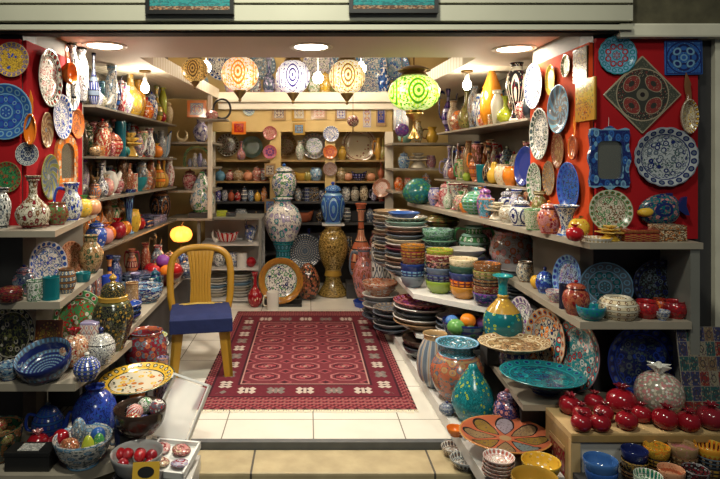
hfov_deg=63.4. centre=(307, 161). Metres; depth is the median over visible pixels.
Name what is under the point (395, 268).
plate
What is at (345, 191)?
ceramic pot
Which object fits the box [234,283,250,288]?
plate
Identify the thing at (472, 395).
vase
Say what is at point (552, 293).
bowl
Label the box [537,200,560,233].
lidded jar
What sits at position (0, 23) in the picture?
trim
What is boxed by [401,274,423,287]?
bowl
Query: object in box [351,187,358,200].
lidded jar
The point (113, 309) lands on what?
urn
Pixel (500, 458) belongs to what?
bowl
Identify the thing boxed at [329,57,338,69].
plate
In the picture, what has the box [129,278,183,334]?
wall shelf
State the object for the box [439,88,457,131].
ewer
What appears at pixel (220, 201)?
shelf
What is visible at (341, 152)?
lidded jar
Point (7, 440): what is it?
ball ornament
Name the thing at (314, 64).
plate
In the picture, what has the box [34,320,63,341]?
ceramic tile
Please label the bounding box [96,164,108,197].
bottle vase
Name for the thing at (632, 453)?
bowl
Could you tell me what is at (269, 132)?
plate
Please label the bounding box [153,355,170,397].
vase
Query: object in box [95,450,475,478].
sidewalk
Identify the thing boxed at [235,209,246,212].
ceramic pot
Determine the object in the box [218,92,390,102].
trim
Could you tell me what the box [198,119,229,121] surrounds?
corner shelf
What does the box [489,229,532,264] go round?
ceramic pot
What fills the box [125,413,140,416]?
ball ornament
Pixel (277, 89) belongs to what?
lidded jar
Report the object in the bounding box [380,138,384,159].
bottle vase
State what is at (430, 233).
bowl
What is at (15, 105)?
plate
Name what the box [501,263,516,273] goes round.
plate
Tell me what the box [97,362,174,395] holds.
plate
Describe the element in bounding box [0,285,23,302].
round box
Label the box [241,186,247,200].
lidded jar
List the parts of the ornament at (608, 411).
crown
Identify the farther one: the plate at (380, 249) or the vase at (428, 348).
the plate at (380, 249)
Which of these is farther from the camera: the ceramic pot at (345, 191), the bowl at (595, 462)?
the ceramic pot at (345, 191)
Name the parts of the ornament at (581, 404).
crown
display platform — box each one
[0,427,156,478]
[389,329,564,478]
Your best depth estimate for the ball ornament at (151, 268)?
4.63 m
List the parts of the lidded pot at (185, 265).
lid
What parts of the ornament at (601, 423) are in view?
crown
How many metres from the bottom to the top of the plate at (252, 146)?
0.274 m
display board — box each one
[0,39,21,225]
[23,40,81,204]
[530,42,592,235]
[594,38,697,238]
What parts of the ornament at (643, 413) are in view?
crown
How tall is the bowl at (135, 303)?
0.058 m
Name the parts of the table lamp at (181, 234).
lamp shade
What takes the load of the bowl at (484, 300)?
on the shelf at (423, 293)
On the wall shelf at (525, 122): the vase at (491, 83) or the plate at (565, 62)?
the vase at (491, 83)
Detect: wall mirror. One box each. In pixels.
[54,135,77,186]
[587,123,631,189]
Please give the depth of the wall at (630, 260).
3.05 m
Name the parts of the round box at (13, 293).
lid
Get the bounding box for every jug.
[53,182,82,220]
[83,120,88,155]
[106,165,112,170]
[125,272,140,281]
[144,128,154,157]
[153,130,171,157]
[160,157,174,186]
[369,190,376,200]
[372,138,380,159]
[422,127,437,142]
[439,158,447,178]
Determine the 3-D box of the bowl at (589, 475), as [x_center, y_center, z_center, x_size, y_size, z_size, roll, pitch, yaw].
[1.249,1.341,2.472,0.131,0.076,0.131,0,0,-24]
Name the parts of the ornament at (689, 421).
crown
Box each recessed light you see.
[82,41,127,50]
[289,42,332,51]
[492,44,536,53]
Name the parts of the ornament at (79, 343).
crown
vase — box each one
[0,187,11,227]
[15,175,50,228]
[67,42,78,100]
[71,382,116,427]
[77,47,88,102]
[78,234,103,273]
[83,160,89,185]
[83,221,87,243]
[84,281,96,294]
[88,53,99,104]
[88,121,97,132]
[91,207,102,222]
[91,268,101,296]
[94,160,100,180]
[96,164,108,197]
[97,87,102,105]
[98,81,106,106]
[99,201,107,223]
[105,64,117,108]
[106,255,113,273]
[110,119,116,132]
[112,255,121,282]
[116,152,128,192]
[117,80,126,111]
[123,86,132,112]
[124,189,135,233]
[124,248,139,271]
[126,122,130,132]
[126,164,133,188]
[127,74,143,114]
[129,393,144,397]
[130,124,138,136]
[134,79,145,115]
[140,242,149,269]
[150,245,163,261]
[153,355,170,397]
[154,85,162,120]
[155,157,165,187]
[156,131,165,157]
[159,87,166,121]
[161,160,168,187]
[190,170,213,212]
[193,119,207,141]
[202,165,207,178]
[237,141,244,159]
[248,272,261,306]
[263,57,274,91]
[295,141,304,159]
[349,203,371,277]
[349,247,370,300]
[369,230,373,246]
[377,66,390,91]
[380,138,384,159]
[414,121,422,142]
[416,329,447,388]
[430,335,484,402]
[431,192,439,206]
[443,145,453,178]
[443,181,452,208]
[447,100,457,130]
[448,183,463,209]
[451,363,494,421]
[453,225,494,253]
[458,88,468,128]
[459,147,464,158]
[461,185,468,194]
[463,140,471,180]
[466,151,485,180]
[467,85,478,127]
[472,94,480,125]
[477,114,483,125]
[479,71,502,124]
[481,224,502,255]
[482,142,486,163]
[482,145,491,183]
[483,273,523,336]
[485,140,493,160]
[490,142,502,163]
[491,90,502,123]
[497,96,511,121]
[509,189,523,204]
[522,69,529,117]
[522,141,529,145]
[531,191,546,207]
[553,204,578,236]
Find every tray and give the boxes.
[157,438,200,478]
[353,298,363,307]
[584,236,612,242]
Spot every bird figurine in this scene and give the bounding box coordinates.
[101,159,121,195]
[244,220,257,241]
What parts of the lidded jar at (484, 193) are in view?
lid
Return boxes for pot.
[47,202,68,224]
[57,267,75,293]
[73,352,100,381]
[88,327,115,365]
[108,127,122,156]
[111,169,123,193]
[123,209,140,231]
[124,326,167,364]
[143,97,153,118]
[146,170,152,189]
[180,258,190,278]
[205,108,218,118]
[215,169,224,180]
[221,190,227,200]
[224,85,233,91]
[229,251,236,266]
[233,168,242,180]
[235,190,240,200]
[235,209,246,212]
[248,190,253,200]
[249,78,260,91]
[254,190,260,200]
[261,169,267,180]
[304,172,310,180]
[308,77,319,91]
[310,168,321,180]
[319,190,324,200]
[342,187,349,200]
[343,208,350,222]
[346,236,352,252]
[360,186,367,200]
[404,178,410,185]
[426,155,435,167]
[428,187,438,205]
[439,401,454,415]
[449,110,460,129]
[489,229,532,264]
[494,164,510,184]
[499,205,511,222]
[502,166,516,185]
[515,101,524,118]
[516,260,533,282]
[535,267,552,293]
[597,294,639,320]
[635,298,658,318]
[653,297,665,308]
[663,298,686,318]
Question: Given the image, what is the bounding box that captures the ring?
[212,98,231,118]
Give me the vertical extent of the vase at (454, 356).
0.342 m
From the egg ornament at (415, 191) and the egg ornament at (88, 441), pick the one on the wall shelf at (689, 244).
the egg ornament at (415, 191)
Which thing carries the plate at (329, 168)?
attached to the trim at (328, 179)
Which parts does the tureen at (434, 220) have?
lid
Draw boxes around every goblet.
[136,131,147,156]
[471,144,483,181]
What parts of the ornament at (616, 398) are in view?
crown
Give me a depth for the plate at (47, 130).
3.27 m
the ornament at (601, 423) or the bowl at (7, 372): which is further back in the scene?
the bowl at (7, 372)
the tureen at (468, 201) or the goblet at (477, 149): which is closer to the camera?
the tureen at (468, 201)
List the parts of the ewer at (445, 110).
handle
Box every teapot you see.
[24,401,71,436]
[83,92,115,106]
[134,132,147,156]
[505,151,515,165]
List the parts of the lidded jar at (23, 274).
lid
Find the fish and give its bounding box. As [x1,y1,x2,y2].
[637,193,689,223]
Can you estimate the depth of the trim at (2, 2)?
2.95 m
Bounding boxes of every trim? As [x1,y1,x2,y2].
[0,0,632,4]
[0,5,632,22]
[0,23,620,24]
[0,25,632,30]
[0,31,618,36]
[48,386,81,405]
[89,57,218,98]
[186,439,452,449]
[208,95,211,218]
[212,132,214,212]
[213,108,391,131]
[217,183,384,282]
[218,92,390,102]
[218,103,393,111]
[270,132,280,198]
[325,140,334,192]
[385,132,392,278]
[426,57,528,98]
[478,355,505,400]
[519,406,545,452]
[612,23,719,39]
[660,249,699,380]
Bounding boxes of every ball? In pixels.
[347,115,358,131]
[395,123,408,142]
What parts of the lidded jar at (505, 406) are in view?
lid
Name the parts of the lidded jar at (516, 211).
lid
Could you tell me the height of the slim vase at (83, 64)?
0.367 m
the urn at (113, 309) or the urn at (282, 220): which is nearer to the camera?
the urn at (113, 309)
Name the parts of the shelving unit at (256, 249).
post, post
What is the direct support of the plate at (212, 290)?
on the plate at (220, 292)
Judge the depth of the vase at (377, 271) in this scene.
5.60 m
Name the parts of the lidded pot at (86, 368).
lid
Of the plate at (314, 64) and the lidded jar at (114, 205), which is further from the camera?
the plate at (314, 64)
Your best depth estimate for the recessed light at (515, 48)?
3.79 m
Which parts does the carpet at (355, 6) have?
frame, frame, frame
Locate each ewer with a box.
[88,163,98,194]
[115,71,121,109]
[148,234,161,256]
[376,162,384,178]
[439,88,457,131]
[452,142,464,179]
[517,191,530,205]
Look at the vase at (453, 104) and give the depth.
5.72 m
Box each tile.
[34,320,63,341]
[187,100,205,117]
[232,121,245,134]
[264,164,274,176]
[264,199,274,212]
[272,110,285,120]
[292,110,305,120]
[293,123,304,134]
[311,110,326,119]
[335,110,346,120]
[363,110,370,127]
[376,110,385,126]
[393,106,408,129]
[573,45,587,83]
[575,76,596,121]
[603,56,680,132]
[664,40,702,74]
[675,327,719,413]
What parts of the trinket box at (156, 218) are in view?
lid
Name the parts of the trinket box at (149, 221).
lid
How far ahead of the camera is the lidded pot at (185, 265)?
4.93 m
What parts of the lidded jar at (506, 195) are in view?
lid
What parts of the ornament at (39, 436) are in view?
crown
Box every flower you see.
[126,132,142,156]
[484,202,503,219]
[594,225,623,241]
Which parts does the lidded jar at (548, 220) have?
lid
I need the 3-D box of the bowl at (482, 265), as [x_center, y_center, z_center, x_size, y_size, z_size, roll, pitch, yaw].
[1.173,0.704,3.797,0.180,0.089,0.180,0,0,23]
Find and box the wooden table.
[546,407,719,478]
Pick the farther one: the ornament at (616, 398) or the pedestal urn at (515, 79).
the pedestal urn at (515, 79)
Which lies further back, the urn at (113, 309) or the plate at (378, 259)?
the plate at (378, 259)
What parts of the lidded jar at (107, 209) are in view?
lid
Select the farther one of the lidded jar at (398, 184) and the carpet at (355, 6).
the lidded jar at (398, 184)
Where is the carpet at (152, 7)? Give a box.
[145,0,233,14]
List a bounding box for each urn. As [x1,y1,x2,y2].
[92,274,133,351]
[264,197,301,259]
[318,226,347,297]
[506,62,525,120]
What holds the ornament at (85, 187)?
on the wall shelf at (121, 195)
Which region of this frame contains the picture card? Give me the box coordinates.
[132,461,159,478]
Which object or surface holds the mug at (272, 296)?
on the floor
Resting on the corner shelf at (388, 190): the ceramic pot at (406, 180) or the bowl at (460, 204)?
the ceramic pot at (406, 180)
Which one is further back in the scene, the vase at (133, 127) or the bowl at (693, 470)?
the vase at (133, 127)
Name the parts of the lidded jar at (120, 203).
lid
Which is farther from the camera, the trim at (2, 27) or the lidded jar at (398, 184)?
the lidded jar at (398, 184)
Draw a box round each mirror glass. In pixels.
[58,136,72,177]
[598,141,620,178]
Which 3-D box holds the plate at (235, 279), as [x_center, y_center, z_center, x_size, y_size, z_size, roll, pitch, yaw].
[-0.743,1.270,6.360,0.253,0.044,0.253,0,0,9]
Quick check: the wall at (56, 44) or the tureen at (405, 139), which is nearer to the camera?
the wall at (56, 44)
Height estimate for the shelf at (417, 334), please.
0.025 m
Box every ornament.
[0,418,7,430]
[0,430,13,445]
[27,428,48,441]
[52,429,69,443]
[59,326,88,367]
[59,437,79,448]
[71,417,86,442]
[80,195,92,216]
[81,435,93,447]
[83,179,88,194]
[89,144,100,155]
[89,196,100,214]
[90,427,105,438]
[93,433,104,444]
[103,174,114,196]
[103,224,113,244]
[104,222,115,239]
[110,218,126,239]
[116,447,123,459]
[117,458,128,464]
[122,219,131,234]
[122,448,133,459]
[124,403,136,415]
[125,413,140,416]
[126,146,129,156]
[126,404,143,414]
[134,450,145,461]
[138,397,152,413]
[139,214,145,229]
[144,263,155,269]
[145,449,157,459]
[147,265,159,271]
[148,399,164,413]
[154,143,162,157]
[156,254,168,266]
[160,265,167,274]
[160,441,170,453]
[160,456,169,466]
[161,112,165,121]
[170,459,189,467]
[172,443,190,455]
[174,263,181,272]
[176,130,187,141]
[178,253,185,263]
[183,145,207,166]
[212,230,219,241]
[225,170,232,180]
[228,190,233,200]
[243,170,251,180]
[246,257,255,266]
[299,263,319,299]
[345,172,351,180]
[366,172,375,180]
[402,178,431,203]
[445,315,457,322]
[447,165,455,179]
[447,319,464,334]
[453,191,464,210]
[460,313,475,325]
[462,171,470,180]
[477,315,482,326]
[487,159,497,183]
[530,273,537,288]
[558,391,579,414]
[566,224,583,241]
[568,215,589,235]
[570,409,591,432]
[572,401,592,417]
[584,390,603,409]
[590,409,611,432]
[593,400,613,420]
[606,382,637,412]
[615,406,638,430]
[631,401,651,422]
[633,361,685,413]
[651,402,678,429]
[677,407,701,432]
[696,400,719,430]
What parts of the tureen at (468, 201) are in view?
lid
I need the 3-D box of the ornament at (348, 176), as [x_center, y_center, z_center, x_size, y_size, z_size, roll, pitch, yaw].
[0.484,0.173,7.020,0.110,0.111,0.110,0,0,0]
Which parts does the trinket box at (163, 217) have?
lid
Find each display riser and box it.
[112,471,162,478]
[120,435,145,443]
[163,455,200,478]
[188,211,207,217]
[262,300,301,306]
[322,222,344,225]
[345,279,357,298]
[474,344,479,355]
[480,344,499,365]
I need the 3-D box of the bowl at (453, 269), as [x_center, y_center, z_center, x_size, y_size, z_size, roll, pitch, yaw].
[1.072,0.753,4.003,0.191,0.087,0.191,0,0,-38]
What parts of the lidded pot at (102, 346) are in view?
lid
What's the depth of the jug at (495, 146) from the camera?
4.99 m
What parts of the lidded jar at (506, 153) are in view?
lid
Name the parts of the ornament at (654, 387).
crown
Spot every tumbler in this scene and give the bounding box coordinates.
[42,275,59,300]
[125,281,138,300]
[237,252,246,267]
[559,283,566,309]
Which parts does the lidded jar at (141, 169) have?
lid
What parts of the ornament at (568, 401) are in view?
crown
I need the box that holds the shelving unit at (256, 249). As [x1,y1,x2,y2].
[197,213,264,300]
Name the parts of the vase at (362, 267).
handle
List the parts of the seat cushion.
gold trim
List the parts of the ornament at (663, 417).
crown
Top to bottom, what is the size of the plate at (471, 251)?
0.061 m
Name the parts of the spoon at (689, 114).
handle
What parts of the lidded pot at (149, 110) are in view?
lid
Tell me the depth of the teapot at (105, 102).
4.23 m
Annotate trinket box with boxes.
[80,320,99,340]
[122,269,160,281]
[141,214,166,222]
[141,216,159,225]
[144,218,153,227]
[217,210,226,216]
[226,212,235,216]
[310,187,318,200]
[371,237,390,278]
[615,227,659,241]
[648,224,686,241]
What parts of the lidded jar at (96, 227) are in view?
lid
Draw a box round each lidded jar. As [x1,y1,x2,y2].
[12,265,35,294]
[85,220,106,246]
[86,122,93,155]
[88,182,101,198]
[93,118,111,155]
[102,200,113,221]
[109,141,115,155]
[111,199,119,221]
[117,198,124,220]
[135,159,147,189]
[146,159,156,188]
[147,92,157,119]
[149,190,170,218]
[149,268,160,281]
[165,251,179,263]
[166,100,172,123]
[182,169,196,189]
[187,159,192,166]
[192,153,196,166]
[197,153,202,166]
[202,159,206,166]
[213,252,224,266]
[215,190,220,200]
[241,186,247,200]
[252,166,260,180]
[261,186,266,200]
[272,164,295,197]
[274,78,283,91]
[294,188,301,200]
[316,210,323,222]
[320,71,330,91]
[321,182,344,223]
[336,167,345,180]
[338,145,345,159]
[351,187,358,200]
[366,209,373,222]
[394,176,403,190]
[398,152,409,167]
[422,173,431,184]
[438,181,451,207]
[476,186,491,215]
[493,388,518,419]
[498,188,512,204]
[499,146,512,163]
[508,198,531,225]
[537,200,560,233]
[562,280,589,315]
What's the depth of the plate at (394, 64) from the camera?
7.23 m
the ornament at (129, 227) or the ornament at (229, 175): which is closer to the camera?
the ornament at (129, 227)
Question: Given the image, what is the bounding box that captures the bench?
[127,353,168,398]
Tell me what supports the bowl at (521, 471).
on the display riser
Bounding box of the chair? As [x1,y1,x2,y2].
[167,244,233,377]
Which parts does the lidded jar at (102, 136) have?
lid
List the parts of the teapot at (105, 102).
spout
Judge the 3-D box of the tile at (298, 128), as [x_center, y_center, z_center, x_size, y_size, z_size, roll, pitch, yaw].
[-0.107,-0.391,6.873,0.142,0.142,0.011,0,0,0]
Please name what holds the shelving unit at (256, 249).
on the floor
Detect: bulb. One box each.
[139,69,150,92]
[313,72,322,83]
[359,62,365,71]
[461,69,472,89]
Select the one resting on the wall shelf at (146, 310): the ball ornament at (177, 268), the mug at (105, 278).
the mug at (105, 278)
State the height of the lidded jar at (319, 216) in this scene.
0.170 m
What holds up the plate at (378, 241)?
on the plate at (374, 242)
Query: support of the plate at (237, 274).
on the plate at (235, 279)
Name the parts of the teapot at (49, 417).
handle, lid, spout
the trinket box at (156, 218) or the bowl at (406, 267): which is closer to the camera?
the bowl at (406, 267)
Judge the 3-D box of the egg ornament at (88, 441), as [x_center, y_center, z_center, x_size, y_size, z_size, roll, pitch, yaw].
[-0.994,1.285,2.620,0.059,0.100,0.059,0,0,0]
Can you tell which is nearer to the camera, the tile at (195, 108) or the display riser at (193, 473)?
the display riser at (193, 473)
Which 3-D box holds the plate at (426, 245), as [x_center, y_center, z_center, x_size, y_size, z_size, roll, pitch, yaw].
[1.040,0.686,4.618,0.274,0.056,0.274,0,0,19]
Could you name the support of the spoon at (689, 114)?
attached to the display board at (640, 189)
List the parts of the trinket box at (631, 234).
lid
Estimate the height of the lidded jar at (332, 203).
0.475 m
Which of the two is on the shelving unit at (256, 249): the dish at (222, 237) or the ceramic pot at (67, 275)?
the dish at (222, 237)
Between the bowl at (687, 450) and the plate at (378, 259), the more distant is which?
the plate at (378, 259)
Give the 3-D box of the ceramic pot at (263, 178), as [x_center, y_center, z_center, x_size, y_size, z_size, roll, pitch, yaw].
[-0.533,0.155,7.020,0.097,0.148,0.097,0,0,0]
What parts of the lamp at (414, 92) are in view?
glass globe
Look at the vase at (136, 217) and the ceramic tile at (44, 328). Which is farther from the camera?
the vase at (136, 217)
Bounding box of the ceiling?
[58,37,557,65]
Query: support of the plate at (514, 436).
on the bowl
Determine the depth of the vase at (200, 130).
6.24 m
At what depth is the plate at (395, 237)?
4.71 m
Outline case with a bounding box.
[152,372,210,440]
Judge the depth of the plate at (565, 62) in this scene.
3.32 m
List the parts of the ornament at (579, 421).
crown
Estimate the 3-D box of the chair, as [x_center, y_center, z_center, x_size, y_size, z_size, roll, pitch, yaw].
[-0.785,1.067,4.250,0.509,0.865,0.532,0,0,-11]
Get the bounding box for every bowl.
[0,359,22,380]
[0,415,23,463]
[13,337,71,384]
[23,114,36,144]
[52,423,112,470]
[61,62,76,84]
[110,439,163,478]
[113,396,166,437]
[130,299,141,309]
[133,311,140,321]
[134,306,141,314]
[138,177,147,190]
[138,281,163,303]
[163,269,183,285]
[362,278,397,296]
[400,243,424,251]
[400,250,424,258]
[400,262,424,270]
[401,256,424,264]
[401,269,423,276]
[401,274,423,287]
[402,332,422,349]
[402,342,417,359]
[422,227,453,240]
[425,252,453,261]
[426,247,453,255]
[426,260,449,268]
[426,266,449,275]
[426,273,449,282]
[426,279,450,293]
[441,440,458,456]
[442,314,483,348]
[446,424,460,437]
[449,256,477,266]
[449,264,473,274]
[449,271,472,281]
[449,278,472,287]
[450,285,472,299]
[450,451,470,471]
[459,203,467,212]
[472,276,497,286]
[472,283,497,294]
[472,290,496,306]
[473,260,501,271]
[473,269,500,279]
[481,467,510,478]
[482,461,513,474]
[482,463,510,477]
[483,448,514,467]
[483,457,514,470]
[498,352,529,364]
[511,465,558,478]
[521,451,561,475]
[527,386,565,396]
[545,288,558,302]
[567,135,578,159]
[576,303,606,320]
[582,451,618,475]
[584,467,618,478]
[619,462,632,478]
[620,443,648,464]
[621,454,648,471]
[633,467,663,478]
[633,473,649,478]
[643,440,670,460]
[648,457,670,468]
[656,309,670,320]
[657,462,685,478]
[668,439,698,459]
[670,454,698,465]
[680,99,698,133]
[681,462,710,478]
[693,439,719,460]
[698,455,719,469]
[708,468,719,478]
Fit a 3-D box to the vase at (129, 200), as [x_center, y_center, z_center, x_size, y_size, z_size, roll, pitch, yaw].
[-1.490,0.410,4.827,0.119,0.370,0.119,0,0,26]
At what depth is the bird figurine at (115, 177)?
4.37 m
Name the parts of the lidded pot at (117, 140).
lid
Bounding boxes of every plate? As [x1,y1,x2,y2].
[0,42,28,76]
[0,83,31,139]
[0,162,20,192]
[0,309,34,361]
[15,142,38,165]
[29,241,67,277]
[38,49,62,106]
[41,112,53,147]
[41,154,59,199]
[52,290,97,337]
[53,94,72,138]
[62,241,81,271]
[66,80,80,110]
[72,109,84,138]
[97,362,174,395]
[207,57,229,80]
[211,274,226,280]
[211,278,226,283]
[211,280,226,285]
[211,283,226,288]
[211,286,226,291]
[211,288,226,293]
[211,291,226,296]
[216,133,238,155]
[233,292,248,297]
[234,271,251,277]
[234,275,251,280]
[234,278,250,283]
[234,280,250,285]
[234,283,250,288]
[234,286,250,291]
[234,288,250,294]
[242,136,262,157]
[243,110,254,115]
[250,57,275,79]
[258,257,302,303]
[263,126,276,139]
[263,145,276,158]
[281,135,296,156]
[290,234,319,267]
[302,57,333,77]
[302,133,324,158]
[323,126,338,141]
[323,145,336,158]
[323,162,336,175]
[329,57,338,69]
[342,132,375,159]
[355,57,386,73]
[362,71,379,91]
[362,290,399,302]
[362,301,374,310]
[362,306,373,316]
[362,311,373,321]
[363,296,394,306]
[372,178,390,196]
[372,213,386,218]
[372,230,387,236]
[372,241,384,247]
[372,309,393,319]
[373,209,410,214]
[373,217,386,222]
[373,220,387,225]
[373,223,387,229]
[373,234,387,240]
[373,238,387,244]
[373,248,385,255]
[373,252,385,258]
[373,256,385,262]
[373,302,393,314]
[373,314,397,324]
[373,319,402,329]
[373,324,407,334]
[374,227,386,233]
[374,245,386,251]
[374,259,386,267]
[379,57,408,80]
[384,228,421,235]
[384,249,401,257]
[384,257,400,266]
[385,215,427,222]
[385,219,426,226]
[385,224,427,230]
[385,236,423,243]
[385,241,424,248]
[385,245,400,252]
[385,253,401,261]
[385,262,400,270]
[385,266,400,275]
[386,232,423,239]
[388,211,419,217]
[393,294,444,310]
[393,302,448,315]
[393,306,448,321]
[393,312,436,326]
[393,317,436,331]
[422,237,456,246]
[423,243,455,248]
[436,312,461,321]
[436,319,444,329]
[449,246,485,256]
[454,254,485,260]
[459,415,551,453]
[477,333,551,354]
[499,359,586,389]
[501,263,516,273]
[508,289,523,293]
[508,292,528,296]
[508,295,532,299]
[512,296,534,334]
[514,146,529,185]
[524,63,541,108]
[525,308,564,363]
[526,163,540,201]
[529,108,548,159]
[542,161,554,194]
[545,64,554,94]
[547,84,568,132]
[551,133,563,167]
[552,254,580,288]
[555,321,599,391]
[556,162,578,204]
[560,54,569,77]
[580,262,633,302]
[589,190,632,227]
[598,36,636,73]
[607,329,674,393]
[633,259,668,299]
[634,127,698,186]
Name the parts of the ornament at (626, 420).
crown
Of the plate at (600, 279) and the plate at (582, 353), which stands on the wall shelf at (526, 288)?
the plate at (600, 279)
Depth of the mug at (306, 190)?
6.99 m
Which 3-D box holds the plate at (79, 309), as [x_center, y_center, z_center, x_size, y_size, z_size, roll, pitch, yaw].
[-1.249,0.864,3.166,0.083,0.318,0.318,0,0,39]
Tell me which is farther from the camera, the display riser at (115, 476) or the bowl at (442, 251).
the bowl at (442, 251)
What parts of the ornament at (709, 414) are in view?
crown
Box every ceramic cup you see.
[75,271,90,282]
[98,146,105,155]
[476,164,484,182]
[478,198,494,217]
[487,114,492,123]
[524,208,541,229]
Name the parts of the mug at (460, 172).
handle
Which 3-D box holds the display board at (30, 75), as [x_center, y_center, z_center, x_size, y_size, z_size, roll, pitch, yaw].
[-1.489,-0.150,3.425,0.018,0.980,0.750,0,0,0]
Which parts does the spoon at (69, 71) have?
handle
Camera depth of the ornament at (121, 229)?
4.43 m
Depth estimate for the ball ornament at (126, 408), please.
2.80 m
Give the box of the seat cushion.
[169,302,232,334]
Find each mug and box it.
[22,278,42,301]
[101,274,118,285]
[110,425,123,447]
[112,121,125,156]
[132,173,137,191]
[263,290,278,310]
[302,187,309,200]
[453,159,463,180]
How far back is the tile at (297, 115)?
6.87 m
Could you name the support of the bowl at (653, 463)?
on the bowl
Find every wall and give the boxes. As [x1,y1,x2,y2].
[0,36,35,426]
[36,37,82,413]
[83,57,167,280]
[168,57,447,281]
[448,57,532,304]
[533,37,579,324]
[580,0,719,391]
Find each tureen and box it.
[397,133,411,142]
[407,153,428,167]
[425,213,459,227]
[460,187,479,214]
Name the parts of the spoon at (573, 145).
handle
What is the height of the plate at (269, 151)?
0.166 m
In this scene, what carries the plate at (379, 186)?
attached to the trim at (388, 135)
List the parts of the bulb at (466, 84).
glass bulb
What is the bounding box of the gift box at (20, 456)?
[3,442,58,471]
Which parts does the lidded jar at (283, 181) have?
lid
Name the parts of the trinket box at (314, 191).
lid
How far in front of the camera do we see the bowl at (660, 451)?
2.51 m
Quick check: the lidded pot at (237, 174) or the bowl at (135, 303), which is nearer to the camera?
the bowl at (135, 303)
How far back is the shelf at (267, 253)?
6.97 m
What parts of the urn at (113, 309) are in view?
lid, knob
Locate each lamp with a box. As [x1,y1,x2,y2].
[170,221,191,247]
[181,57,208,88]
[221,57,257,101]
[276,57,309,103]
[329,57,364,104]
[388,57,439,138]
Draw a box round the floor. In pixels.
[60,282,451,438]
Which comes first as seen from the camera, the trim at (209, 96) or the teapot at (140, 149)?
the teapot at (140, 149)
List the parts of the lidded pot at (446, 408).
lid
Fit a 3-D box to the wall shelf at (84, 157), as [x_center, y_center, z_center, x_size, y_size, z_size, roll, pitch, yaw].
[-1.559,-0.032,4.970,0.378,0.016,2.160,0,0,0]
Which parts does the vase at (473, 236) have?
handle, handle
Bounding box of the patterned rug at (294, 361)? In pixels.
[197,311,418,412]
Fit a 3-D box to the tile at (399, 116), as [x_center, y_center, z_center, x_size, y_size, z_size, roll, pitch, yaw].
[1.007,-0.476,6.275,0.162,0.260,0.010,0,0,0]
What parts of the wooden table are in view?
panel, corner post, panel, rail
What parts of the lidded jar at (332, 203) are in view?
lid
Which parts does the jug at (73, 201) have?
handle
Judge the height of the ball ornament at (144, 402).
0.079 m
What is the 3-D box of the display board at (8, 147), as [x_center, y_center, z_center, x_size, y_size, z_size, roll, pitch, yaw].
[-2.000,-0.150,3.033,1.000,0.980,0.025,0,0,0]
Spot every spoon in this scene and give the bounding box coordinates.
[23,90,36,144]
[61,45,76,84]
[567,117,578,159]
[680,73,698,133]
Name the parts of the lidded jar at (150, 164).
lid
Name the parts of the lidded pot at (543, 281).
lid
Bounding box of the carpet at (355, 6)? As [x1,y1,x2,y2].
[349,0,438,13]
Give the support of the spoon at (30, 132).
attached to the display board at (8, 147)
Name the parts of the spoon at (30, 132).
handle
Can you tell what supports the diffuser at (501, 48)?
attached to the recessed light at (515, 48)
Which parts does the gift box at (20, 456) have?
lid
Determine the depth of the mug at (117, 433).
2.76 m
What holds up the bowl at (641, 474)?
on the bowl
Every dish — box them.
[215,231,238,241]
[294,171,307,180]
[300,210,313,221]
[351,171,366,180]
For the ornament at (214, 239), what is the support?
on the shelving unit at (256, 249)
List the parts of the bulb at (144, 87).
glass bulb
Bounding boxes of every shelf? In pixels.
[0,215,96,236]
[0,269,102,308]
[0,340,131,390]
[83,105,176,126]
[83,156,176,159]
[86,186,176,200]
[102,219,176,250]
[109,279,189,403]
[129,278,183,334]
[150,187,221,192]
[155,166,221,168]
[168,214,212,220]
[170,142,221,145]
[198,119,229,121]
[201,239,263,245]
[211,262,263,269]
[211,293,262,300]
[215,160,384,161]
[215,180,375,182]
[215,200,384,203]
[265,251,348,255]
[301,221,374,224]
[385,143,465,145]
[385,168,442,169]
[385,189,439,192]
[388,271,538,312]
[407,202,702,248]
[412,306,480,338]
[434,179,526,189]
[437,118,529,134]
[490,366,606,410]
[502,271,691,328]
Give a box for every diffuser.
[87,43,122,48]
[294,44,326,49]
[497,46,530,51]
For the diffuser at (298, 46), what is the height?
0.008 m
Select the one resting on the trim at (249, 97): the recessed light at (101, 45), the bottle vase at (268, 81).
the bottle vase at (268, 81)
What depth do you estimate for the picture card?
2.46 m
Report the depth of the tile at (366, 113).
6.87 m
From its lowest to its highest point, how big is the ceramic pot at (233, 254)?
0.156 m
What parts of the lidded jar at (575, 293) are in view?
lid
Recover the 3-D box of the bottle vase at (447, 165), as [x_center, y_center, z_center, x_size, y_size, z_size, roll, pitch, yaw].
[1.448,0.002,5.941,0.130,0.348,0.130,0,0,0]
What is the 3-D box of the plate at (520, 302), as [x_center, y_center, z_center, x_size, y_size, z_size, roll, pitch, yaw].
[1.318,1.010,3.578,0.065,0.358,0.358,0,0,-5]
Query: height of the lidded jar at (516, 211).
0.172 m
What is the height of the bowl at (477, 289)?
0.089 m
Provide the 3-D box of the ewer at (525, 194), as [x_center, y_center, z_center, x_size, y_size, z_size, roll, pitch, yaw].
[1.414,0.290,3.767,0.093,0.197,0.097,0,0,38]
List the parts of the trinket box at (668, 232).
lid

